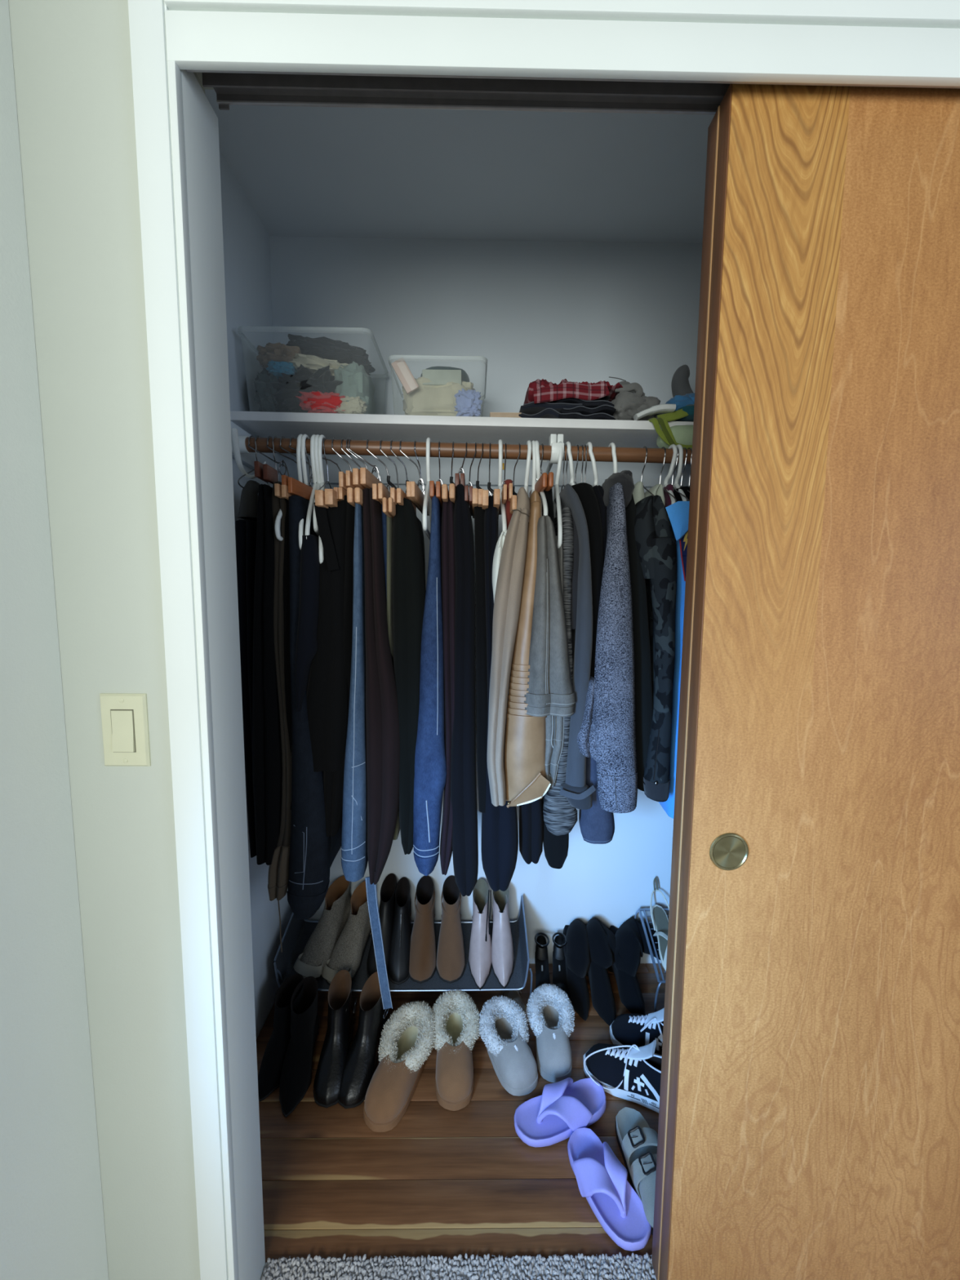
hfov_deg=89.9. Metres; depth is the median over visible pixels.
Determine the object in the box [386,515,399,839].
trousers
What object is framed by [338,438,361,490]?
hanger
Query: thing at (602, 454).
closet rod
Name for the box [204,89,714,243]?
ceiling
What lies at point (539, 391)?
plaid shirt
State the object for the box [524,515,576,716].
jacket
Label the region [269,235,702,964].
wall
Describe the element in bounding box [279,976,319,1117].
boot
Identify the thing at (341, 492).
hanger
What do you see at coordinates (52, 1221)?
wall
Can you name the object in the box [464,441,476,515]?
hanger
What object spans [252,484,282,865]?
trousers
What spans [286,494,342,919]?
jeans
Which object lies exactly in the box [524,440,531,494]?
hanger
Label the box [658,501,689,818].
shirt
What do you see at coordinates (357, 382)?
garment
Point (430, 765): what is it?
jeans
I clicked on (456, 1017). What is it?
slipper
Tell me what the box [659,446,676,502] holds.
wire hanger
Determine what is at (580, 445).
wire hanger
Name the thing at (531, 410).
trousers
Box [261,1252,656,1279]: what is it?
carpet
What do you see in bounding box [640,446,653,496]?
wire hanger
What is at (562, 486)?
wire hanger
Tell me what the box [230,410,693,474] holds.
closet shelf
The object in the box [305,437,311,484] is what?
wire hanger
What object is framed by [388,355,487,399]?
storage bin
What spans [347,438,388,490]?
hanger
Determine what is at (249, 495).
shirt
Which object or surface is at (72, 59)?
wall
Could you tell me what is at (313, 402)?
garment
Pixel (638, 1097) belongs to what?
shoe sole
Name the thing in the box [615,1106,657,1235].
sandal
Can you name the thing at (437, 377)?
carton
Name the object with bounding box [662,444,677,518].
hanger
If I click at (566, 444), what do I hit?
wire hanger
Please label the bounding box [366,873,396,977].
boot
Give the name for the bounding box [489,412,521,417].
box
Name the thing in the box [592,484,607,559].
jacket
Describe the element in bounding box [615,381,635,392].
hood
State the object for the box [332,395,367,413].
garment
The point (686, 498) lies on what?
wire hanger
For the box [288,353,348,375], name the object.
garment
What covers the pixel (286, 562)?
trousers
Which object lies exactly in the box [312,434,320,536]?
hanger
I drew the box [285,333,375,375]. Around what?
folded garment
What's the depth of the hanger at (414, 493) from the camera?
1.13 m
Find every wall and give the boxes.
[0,0,292,1279]
[8,0,213,1279]
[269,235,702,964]
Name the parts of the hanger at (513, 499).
lever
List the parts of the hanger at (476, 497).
lever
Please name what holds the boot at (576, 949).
on the floor
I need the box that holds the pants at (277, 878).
[267,481,292,952]
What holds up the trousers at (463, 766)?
hanging from the hanger at (457, 481)
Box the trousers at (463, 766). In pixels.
[450,484,478,896]
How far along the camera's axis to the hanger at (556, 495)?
1.18 m
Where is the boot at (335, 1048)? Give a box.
[313,969,356,1107]
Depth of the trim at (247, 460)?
1.35 m
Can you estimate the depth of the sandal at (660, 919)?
1.62 m
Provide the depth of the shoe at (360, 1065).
1.33 m
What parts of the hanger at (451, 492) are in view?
lever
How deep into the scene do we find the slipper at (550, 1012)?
1.39 m
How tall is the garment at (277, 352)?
0.068 m
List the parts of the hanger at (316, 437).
frame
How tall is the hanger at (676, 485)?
0.190 m
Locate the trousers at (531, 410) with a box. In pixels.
[518,401,584,418]
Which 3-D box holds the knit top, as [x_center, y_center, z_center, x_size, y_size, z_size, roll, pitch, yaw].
[0.200,0.074,1.262,0.086,0.785,0.264,0,6,-1]
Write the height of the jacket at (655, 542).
0.704 m
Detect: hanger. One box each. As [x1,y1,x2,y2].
[237,435,270,488]
[248,435,288,484]
[266,435,303,500]
[267,435,279,485]
[275,434,302,541]
[279,436,316,503]
[288,436,341,508]
[298,434,309,550]
[305,434,316,539]
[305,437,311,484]
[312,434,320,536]
[314,437,331,499]
[317,434,325,563]
[331,437,351,501]
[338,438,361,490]
[346,438,367,506]
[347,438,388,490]
[365,438,396,504]
[379,439,399,518]
[390,439,416,514]
[399,440,427,512]
[413,440,429,515]
[422,437,431,540]
[429,440,443,511]
[441,440,456,504]
[454,441,466,490]
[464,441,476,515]
[471,441,484,518]
[482,441,500,511]
[497,439,506,535]
[498,442,512,515]
[510,442,520,514]
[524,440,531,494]
[528,443,553,498]
[531,440,536,493]
[535,440,547,515]
[553,440,563,548]
[555,444,564,512]
[564,441,574,485]
[564,444,567,484]
[574,444,578,484]
[580,444,583,482]
[583,444,586,482]
[586,441,598,486]
[608,442,617,473]
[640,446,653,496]
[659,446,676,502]
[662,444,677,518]
[671,447,689,501]
[673,444,687,501]
[680,447,689,492]
[687,447,692,486]
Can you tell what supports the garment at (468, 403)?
in the storage bin at (389, 357)
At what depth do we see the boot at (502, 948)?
1.55 m
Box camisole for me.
[492,530,506,600]
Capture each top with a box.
[542,506,577,835]
[554,484,595,809]
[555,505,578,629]
[632,481,644,504]
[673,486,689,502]
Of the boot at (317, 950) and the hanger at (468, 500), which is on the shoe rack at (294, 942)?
the boot at (317, 950)
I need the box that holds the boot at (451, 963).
[435,875,465,983]
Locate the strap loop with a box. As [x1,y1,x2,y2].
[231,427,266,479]
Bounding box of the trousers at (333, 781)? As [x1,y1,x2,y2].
[323,495,355,836]
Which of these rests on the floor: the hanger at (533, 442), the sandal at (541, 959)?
the sandal at (541, 959)
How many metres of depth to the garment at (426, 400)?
1.30 m
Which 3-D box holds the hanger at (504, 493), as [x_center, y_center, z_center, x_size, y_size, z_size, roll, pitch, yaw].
[0.063,-0.411,1.189,0.024,0.165,0.215,0,6,-1]
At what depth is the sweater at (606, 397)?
1.28 m
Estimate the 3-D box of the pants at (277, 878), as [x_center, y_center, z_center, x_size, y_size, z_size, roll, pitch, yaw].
[-0.487,0.200,1.320,0.083,1.166,0.357,0,6,-1]
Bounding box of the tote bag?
[648,404,694,448]
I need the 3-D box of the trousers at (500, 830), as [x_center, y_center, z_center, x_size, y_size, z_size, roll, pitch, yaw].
[0.049,0.194,1.345,0.094,1.093,0.397,0,6,-1]
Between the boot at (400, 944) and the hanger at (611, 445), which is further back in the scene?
the boot at (400, 944)
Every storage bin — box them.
[237,325,388,378]
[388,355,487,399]
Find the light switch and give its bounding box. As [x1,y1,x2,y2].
[99,693,151,766]
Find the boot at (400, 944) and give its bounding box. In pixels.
[387,877,411,985]
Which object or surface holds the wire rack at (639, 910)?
on the floor
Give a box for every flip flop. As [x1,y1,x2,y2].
[514,1077,605,1146]
[567,1127,651,1251]
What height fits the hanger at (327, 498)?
0.196 m
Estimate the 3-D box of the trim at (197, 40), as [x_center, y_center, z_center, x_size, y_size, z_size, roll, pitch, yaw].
[0.784,-0.794,0.658,2.400,0.060,0.012,0,6,-1]
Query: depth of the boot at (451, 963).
1.56 m
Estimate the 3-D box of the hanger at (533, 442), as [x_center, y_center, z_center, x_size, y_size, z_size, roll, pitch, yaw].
[0.134,-0.379,1.222,0.014,0.246,0.161,1,6,2]
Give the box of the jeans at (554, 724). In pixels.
[545,535,564,787]
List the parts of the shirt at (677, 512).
print panel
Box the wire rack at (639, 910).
[634,908,669,1012]
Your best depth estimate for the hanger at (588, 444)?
1.19 m
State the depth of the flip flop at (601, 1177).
1.04 m
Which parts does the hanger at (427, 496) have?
frame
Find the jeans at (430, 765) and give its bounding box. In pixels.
[413,494,446,875]
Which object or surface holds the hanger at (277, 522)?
hanging from the closet rod
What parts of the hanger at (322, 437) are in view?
frame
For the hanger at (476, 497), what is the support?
hanging from the closet rod
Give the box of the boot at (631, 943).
[608,916,660,1014]
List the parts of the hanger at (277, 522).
frame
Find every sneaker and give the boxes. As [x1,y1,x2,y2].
[582,1039,662,1112]
[609,1007,664,1056]
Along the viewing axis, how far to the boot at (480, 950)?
1.55 m
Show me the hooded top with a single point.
(575, 790)
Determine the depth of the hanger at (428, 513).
1.21 m
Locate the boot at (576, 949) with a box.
[562,920,590,1020]
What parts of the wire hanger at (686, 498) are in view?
frame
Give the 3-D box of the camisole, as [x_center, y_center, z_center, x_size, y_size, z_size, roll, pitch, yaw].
[0.049,-0.166,1.208,0.043,0.193,0.241,0,6,-1]
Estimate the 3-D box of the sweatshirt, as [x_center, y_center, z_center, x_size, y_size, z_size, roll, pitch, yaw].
[0.425,-0.640,1.320,0.157,0.150,0.162,0,6,-1]
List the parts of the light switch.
rocker frame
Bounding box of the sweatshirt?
[608,376,660,420]
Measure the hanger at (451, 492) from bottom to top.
0.172 m
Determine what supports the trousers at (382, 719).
hanging from the hanger at (380, 491)
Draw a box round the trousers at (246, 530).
[235,519,257,857]
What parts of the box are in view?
lid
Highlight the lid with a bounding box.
[420,366,469,382]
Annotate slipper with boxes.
[363,1000,435,1132]
[431,989,479,1111]
[478,995,537,1096]
[525,983,574,1083]
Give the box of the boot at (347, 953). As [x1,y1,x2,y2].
[320,880,372,985]
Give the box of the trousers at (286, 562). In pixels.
[279,497,292,809]
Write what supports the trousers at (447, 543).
hanging from the hanger at (451, 492)
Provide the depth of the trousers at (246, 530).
1.15 m
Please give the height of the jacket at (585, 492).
0.636 m
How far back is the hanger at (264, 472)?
1.10 m
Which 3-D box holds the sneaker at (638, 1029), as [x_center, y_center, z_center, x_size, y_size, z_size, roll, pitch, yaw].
[0.511,1.130,1.392,0.267,0.142,0.107,4,7,30]
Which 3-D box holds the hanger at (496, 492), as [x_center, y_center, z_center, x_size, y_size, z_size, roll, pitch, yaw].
[0.027,-0.400,1.164,0.045,0.184,0.215,0,6,-1]
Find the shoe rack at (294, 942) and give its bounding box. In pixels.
[273,895,532,999]
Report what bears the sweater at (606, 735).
hanging from the hanger at (611, 445)
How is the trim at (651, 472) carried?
attached to the wall at (553, 312)
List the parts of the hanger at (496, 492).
lever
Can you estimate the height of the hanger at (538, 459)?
0.231 m
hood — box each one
[601,470,635,507]
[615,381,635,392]
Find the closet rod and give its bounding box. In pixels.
[231,435,691,463]
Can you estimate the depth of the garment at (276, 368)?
1.27 m
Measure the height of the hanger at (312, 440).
0.298 m
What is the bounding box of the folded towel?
[633,404,675,420]
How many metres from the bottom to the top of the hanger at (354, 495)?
0.187 m
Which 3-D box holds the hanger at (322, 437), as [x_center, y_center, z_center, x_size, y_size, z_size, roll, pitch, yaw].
[-0.395,-0.349,1.219,0.021,0.329,0.290,-1,6,-14]
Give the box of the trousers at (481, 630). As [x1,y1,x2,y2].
[474,500,487,813]
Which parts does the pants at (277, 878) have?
belt cord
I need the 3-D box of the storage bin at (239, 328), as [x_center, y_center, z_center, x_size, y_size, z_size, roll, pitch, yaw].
[-0.458,-0.714,1.382,0.349,0.214,0.273,0,6,-1]
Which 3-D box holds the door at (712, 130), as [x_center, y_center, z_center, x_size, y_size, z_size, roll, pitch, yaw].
[0.768,0.219,0.839,0.842,2.036,0.032,0,6,-1]
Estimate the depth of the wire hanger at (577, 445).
1.20 m
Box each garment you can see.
[253,368,279,412]
[256,342,301,370]
[265,360,297,378]
[271,364,342,413]
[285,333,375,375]
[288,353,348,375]
[295,391,345,413]
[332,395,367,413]
[333,360,375,414]
[401,377,475,416]
[453,387,482,416]
[665,392,694,411]
[675,404,694,422]
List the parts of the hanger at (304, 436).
frame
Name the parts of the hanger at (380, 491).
lever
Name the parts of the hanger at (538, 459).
frame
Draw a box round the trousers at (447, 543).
[440,495,455,875]
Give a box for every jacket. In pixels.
[487,486,529,806]
[504,490,551,808]
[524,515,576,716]
[555,482,604,677]
[578,756,614,844]
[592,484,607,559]
[625,493,653,791]
[634,494,677,801]
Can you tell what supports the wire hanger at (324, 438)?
hanging from the closet rod
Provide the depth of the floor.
1.10 m
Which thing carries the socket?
attached to the closet rod
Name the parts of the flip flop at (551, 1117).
toe post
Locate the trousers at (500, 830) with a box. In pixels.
[480,495,518,941]
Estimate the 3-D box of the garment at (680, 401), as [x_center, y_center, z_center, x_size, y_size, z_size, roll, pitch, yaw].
[0.551,-0.634,1.312,0.101,0.065,0.114,0,6,-1]
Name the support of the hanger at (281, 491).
hanging from the closet rod
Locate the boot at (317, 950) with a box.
[293,875,351,979]
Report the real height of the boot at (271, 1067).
0.170 m
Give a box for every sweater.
[547,395,609,403]
[577,470,637,813]
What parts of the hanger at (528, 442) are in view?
frame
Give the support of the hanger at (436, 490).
hanging from the closet rod
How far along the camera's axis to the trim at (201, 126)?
0.78 m
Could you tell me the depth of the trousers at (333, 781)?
1.14 m
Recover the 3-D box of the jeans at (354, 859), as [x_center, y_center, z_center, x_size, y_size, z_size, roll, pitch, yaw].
[-0.306,0.117,1.290,0.064,0.899,0.366,0,6,-1]
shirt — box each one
[237,480,260,521]
[524,378,622,404]
[644,483,665,506]
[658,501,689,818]
[662,484,673,513]
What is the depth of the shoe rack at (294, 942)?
1.53 m
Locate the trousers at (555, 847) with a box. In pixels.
[541,488,568,868]
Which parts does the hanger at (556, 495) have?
frame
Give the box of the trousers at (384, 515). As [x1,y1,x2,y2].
[381,504,386,602]
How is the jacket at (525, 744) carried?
hanging from the hanger at (528, 442)
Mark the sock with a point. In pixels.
(680, 385)
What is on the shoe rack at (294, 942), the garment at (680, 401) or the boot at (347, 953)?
the boot at (347, 953)
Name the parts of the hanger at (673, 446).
frame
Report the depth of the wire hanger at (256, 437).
1.18 m
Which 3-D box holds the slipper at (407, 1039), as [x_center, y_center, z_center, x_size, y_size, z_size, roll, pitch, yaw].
[-0.207,1.142,1.318,0.177,0.121,0.276,0,6,-1]
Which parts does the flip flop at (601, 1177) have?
toe post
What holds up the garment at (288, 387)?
in the storage bin at (239, 328)
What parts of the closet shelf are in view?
rod bracket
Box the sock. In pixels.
[671,364,693,397]
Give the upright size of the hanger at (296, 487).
0.164 m
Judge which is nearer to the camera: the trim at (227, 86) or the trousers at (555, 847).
the trim at (227, 86)
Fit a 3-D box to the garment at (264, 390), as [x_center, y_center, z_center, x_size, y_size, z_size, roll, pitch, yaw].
[-0.575,-0.672,1.352,0.076,0.132,0.185,0,6,-1]
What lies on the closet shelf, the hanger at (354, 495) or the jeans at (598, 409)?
the jeans at (598, 409)
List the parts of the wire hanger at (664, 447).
frame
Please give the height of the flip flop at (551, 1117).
0.073 m
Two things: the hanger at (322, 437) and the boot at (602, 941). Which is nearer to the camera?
the hanger at (322, 437)
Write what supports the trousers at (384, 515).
hanging from the hanger at (380, 491)
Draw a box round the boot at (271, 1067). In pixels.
[257,973,303,1102]
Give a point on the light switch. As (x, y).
(124, 716)
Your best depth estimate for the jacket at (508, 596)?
1.09 m
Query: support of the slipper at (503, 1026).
on the floor
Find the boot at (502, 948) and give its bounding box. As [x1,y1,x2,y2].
[491,887,514,989]
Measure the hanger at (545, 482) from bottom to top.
0.134 m
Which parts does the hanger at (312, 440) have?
frame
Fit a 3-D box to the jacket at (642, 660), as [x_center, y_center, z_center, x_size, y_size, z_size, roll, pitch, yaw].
[0.378,-0.006,1.316,0.094,0.711,0.383,0,6,-1]
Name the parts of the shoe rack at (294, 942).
leg, leg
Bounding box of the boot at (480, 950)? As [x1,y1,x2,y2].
[468,878,491,990]
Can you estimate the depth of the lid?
1.32 m
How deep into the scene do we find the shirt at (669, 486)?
1.20 m
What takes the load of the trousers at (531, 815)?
hanging from the hanger at (513, 499)
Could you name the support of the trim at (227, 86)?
attached to the wall at (72, 59)
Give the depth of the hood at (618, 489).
1.06 m
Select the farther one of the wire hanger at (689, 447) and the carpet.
the wire hanger at (689, 447)
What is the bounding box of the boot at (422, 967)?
[408,875,436,983]
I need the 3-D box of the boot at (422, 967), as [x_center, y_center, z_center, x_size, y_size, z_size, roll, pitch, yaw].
[-0.186,0.946,1.592,0.091,0.215,0.227,0,6,-1]
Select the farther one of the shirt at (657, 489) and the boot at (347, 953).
the boot at (347, 953)
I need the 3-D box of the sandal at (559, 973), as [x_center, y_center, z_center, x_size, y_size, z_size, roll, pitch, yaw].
[0.263,1.103,1.599,0.072,0.150,0.194,0,6,-1]
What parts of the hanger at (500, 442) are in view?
frame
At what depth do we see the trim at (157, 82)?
0.71 m
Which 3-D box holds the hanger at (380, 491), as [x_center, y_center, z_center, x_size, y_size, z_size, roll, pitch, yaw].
[-0.243,-0.413,1.175,0.077,0.174,0.215,0,6,-1]
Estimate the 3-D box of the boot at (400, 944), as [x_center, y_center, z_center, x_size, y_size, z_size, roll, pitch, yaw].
[-0.256,0.950,1.589,0.078,0.211,0.230,0,6,-1]
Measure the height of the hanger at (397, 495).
0.182 m
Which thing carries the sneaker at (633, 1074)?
on the floor
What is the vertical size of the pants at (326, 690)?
0.637 m
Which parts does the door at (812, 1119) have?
handle, dish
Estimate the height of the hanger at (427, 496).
0.245 m
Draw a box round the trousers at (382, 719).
[362,487,399,884]
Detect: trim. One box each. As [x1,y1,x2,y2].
[128,0,239,1279]
[164,0,959,28]
[164,10,959,86]
[179,69,265,1279]
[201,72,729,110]
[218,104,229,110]
[230,421,280,481]
[280,458,690,487]
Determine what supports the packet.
in the storage bin at (389, 357)
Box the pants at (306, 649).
[294,533,319,711]
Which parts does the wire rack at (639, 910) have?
rail, rail, leg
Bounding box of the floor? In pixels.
[256,963,666,1279]
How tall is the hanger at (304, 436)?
0.298 m
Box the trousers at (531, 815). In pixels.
[511,653,542,864]
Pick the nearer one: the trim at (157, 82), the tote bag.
the trim at (157, 82)
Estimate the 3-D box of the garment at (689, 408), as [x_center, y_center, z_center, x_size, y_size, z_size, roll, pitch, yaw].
[0.569,-0.599,1.276,0.116,0.038,0.084,0,6,-1]
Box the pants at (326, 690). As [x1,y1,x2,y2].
[306,501,347,772]
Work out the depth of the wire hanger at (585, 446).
1.20 m
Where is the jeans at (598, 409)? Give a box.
[554,397,616,419]
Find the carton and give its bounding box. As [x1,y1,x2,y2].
[422,368,461,385]
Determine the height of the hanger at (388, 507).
0.206 m
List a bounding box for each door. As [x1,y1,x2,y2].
[651,110,717,1279]
[657,84,959,1279]
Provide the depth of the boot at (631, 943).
1.60 m
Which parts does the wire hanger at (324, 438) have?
frame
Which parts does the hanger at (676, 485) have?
frame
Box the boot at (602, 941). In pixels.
[586,918,616,1026]
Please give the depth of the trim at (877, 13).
0.64 m
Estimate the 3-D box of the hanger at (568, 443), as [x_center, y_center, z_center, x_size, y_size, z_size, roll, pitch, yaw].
[0.224,-0.393,1.219,0.029,0.213,0.125,-1,6,-14]
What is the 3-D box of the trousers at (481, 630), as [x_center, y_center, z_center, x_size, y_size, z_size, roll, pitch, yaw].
[0.003,0.032,1.334,0.044,0.751,0.387,0,6,-1]
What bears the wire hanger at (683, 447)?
hanging from the closet rod
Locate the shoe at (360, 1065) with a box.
[337,971,388,1108]
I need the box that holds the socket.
[231,435,251,453]
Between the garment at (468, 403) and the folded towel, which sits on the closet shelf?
the folded towel
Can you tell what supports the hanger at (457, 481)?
hanging from the closet rod
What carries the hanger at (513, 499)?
hanging from the closet rod
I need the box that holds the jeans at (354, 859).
[341,502,368,881]
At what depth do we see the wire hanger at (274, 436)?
1.19 m
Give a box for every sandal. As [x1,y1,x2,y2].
[533,932,550,990]
[551,932,571,1004]
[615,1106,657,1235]
[649,877,669,971]
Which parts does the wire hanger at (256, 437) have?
frame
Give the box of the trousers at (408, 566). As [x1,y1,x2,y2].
[391,497,426,854]
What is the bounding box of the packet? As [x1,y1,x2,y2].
[391,356,418,394]
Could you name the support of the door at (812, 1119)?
in the wall at (72, 59)
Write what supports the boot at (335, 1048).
on the floor
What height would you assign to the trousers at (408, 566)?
0.859 m
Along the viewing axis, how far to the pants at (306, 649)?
1.10 m
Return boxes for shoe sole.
[596,1080,659,1109]
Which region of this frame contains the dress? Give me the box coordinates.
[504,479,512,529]
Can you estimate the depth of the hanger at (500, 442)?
1.19 m
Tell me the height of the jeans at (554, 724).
0.593 m

